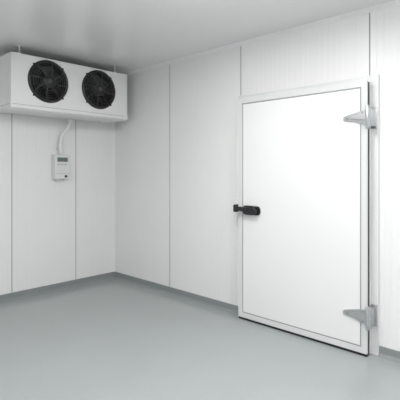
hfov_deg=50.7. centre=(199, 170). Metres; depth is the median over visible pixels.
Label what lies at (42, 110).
drip tray
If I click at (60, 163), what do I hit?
controller
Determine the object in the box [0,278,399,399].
floor
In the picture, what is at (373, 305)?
hinge plate
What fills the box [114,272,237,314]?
baseboard
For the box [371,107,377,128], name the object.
hinge plate
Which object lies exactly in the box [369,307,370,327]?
hinge knuckle
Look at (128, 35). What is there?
ceiling
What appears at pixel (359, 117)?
rib
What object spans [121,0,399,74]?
trim
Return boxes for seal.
[239,316,367,356]
[242,87,360,346]
[263,81,367,353]
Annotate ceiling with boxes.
[0,0,393,73]
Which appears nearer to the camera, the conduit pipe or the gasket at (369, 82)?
the gasket at (369, 82)
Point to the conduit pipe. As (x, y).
(60, 145)
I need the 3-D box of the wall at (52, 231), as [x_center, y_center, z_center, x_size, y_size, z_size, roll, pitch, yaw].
[-2.888,0.069,3.402,0.100,2.500,5.200,0,0,44]
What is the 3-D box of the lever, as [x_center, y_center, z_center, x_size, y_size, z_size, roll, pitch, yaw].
[0.395,0.341,3.664,0.227,0.060,0.028,0,0,44]
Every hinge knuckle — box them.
[369,107,370,126]
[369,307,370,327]
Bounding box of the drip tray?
[0,104,126,122]
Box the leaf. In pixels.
[243,89,359,344]
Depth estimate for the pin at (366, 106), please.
2.95 m
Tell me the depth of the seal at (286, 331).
3.31 m
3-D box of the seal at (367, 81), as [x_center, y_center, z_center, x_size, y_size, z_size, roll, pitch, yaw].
[0.771,0.329,3.396,1.158,1.944,0.014,0,0,44]
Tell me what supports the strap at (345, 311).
attached to the door
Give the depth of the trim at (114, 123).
5.24 m
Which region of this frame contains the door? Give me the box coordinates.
[238,76,374,354]
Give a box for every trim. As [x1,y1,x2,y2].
[113,122,115,271]
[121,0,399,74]
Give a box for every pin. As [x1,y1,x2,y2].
[365,105,368,128]
[365,306,368,330]
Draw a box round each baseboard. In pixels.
[0,272,114,302]
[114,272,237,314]
[378,346,399,362]
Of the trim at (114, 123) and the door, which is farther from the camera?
the trim at (114, 123)
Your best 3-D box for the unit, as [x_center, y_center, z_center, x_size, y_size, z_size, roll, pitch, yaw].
[-1.439,-0.869,4.499,0.486,0.625,1.318,0,0,44]
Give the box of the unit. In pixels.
[0,45,126,123]
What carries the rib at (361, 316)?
attached to the strap at (345, 311)
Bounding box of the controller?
[51,153,69,180]
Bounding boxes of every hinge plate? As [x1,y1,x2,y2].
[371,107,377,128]
[371,304,377,326]
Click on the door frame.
(374, 79)
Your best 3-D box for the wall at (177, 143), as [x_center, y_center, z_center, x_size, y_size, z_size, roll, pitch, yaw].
[1.293,0.069,3.080,6.400,2.500,0.100,0,0,44]
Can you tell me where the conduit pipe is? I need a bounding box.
[56,119,72,152]
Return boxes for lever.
[235,206,256,213]
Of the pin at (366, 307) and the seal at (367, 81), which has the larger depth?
the seal at (367, 81)
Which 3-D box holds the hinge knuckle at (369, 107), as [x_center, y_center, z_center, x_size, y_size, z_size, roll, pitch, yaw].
[1.185,-0.381,2.974,0.026,0.144,0.042,0,0,44]
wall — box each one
[0,113,112,294]
[116,5,399,350]
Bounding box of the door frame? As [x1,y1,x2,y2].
[367,74,378,355]
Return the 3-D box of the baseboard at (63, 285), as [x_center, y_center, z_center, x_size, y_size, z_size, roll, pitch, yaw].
[-2.841,1.284,3.357,0.030,0.070,5.200,0,0,44]
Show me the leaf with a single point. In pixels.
(301, 160)
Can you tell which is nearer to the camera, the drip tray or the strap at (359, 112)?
the strap at (359, 112)
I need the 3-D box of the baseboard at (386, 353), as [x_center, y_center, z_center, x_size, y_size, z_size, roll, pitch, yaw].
[2.420,1.284,1.917,3.164,0.070,0.030,0,0,44]
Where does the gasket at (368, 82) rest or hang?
attached to the door
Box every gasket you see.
[368,82,368,354]
[369,82,370,353]
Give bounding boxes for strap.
[343,110,364,124]
[343,309,364,323]
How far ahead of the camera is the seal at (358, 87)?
3.30 m
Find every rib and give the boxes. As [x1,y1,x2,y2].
[349,114,364,119]
[349,312,364,319]

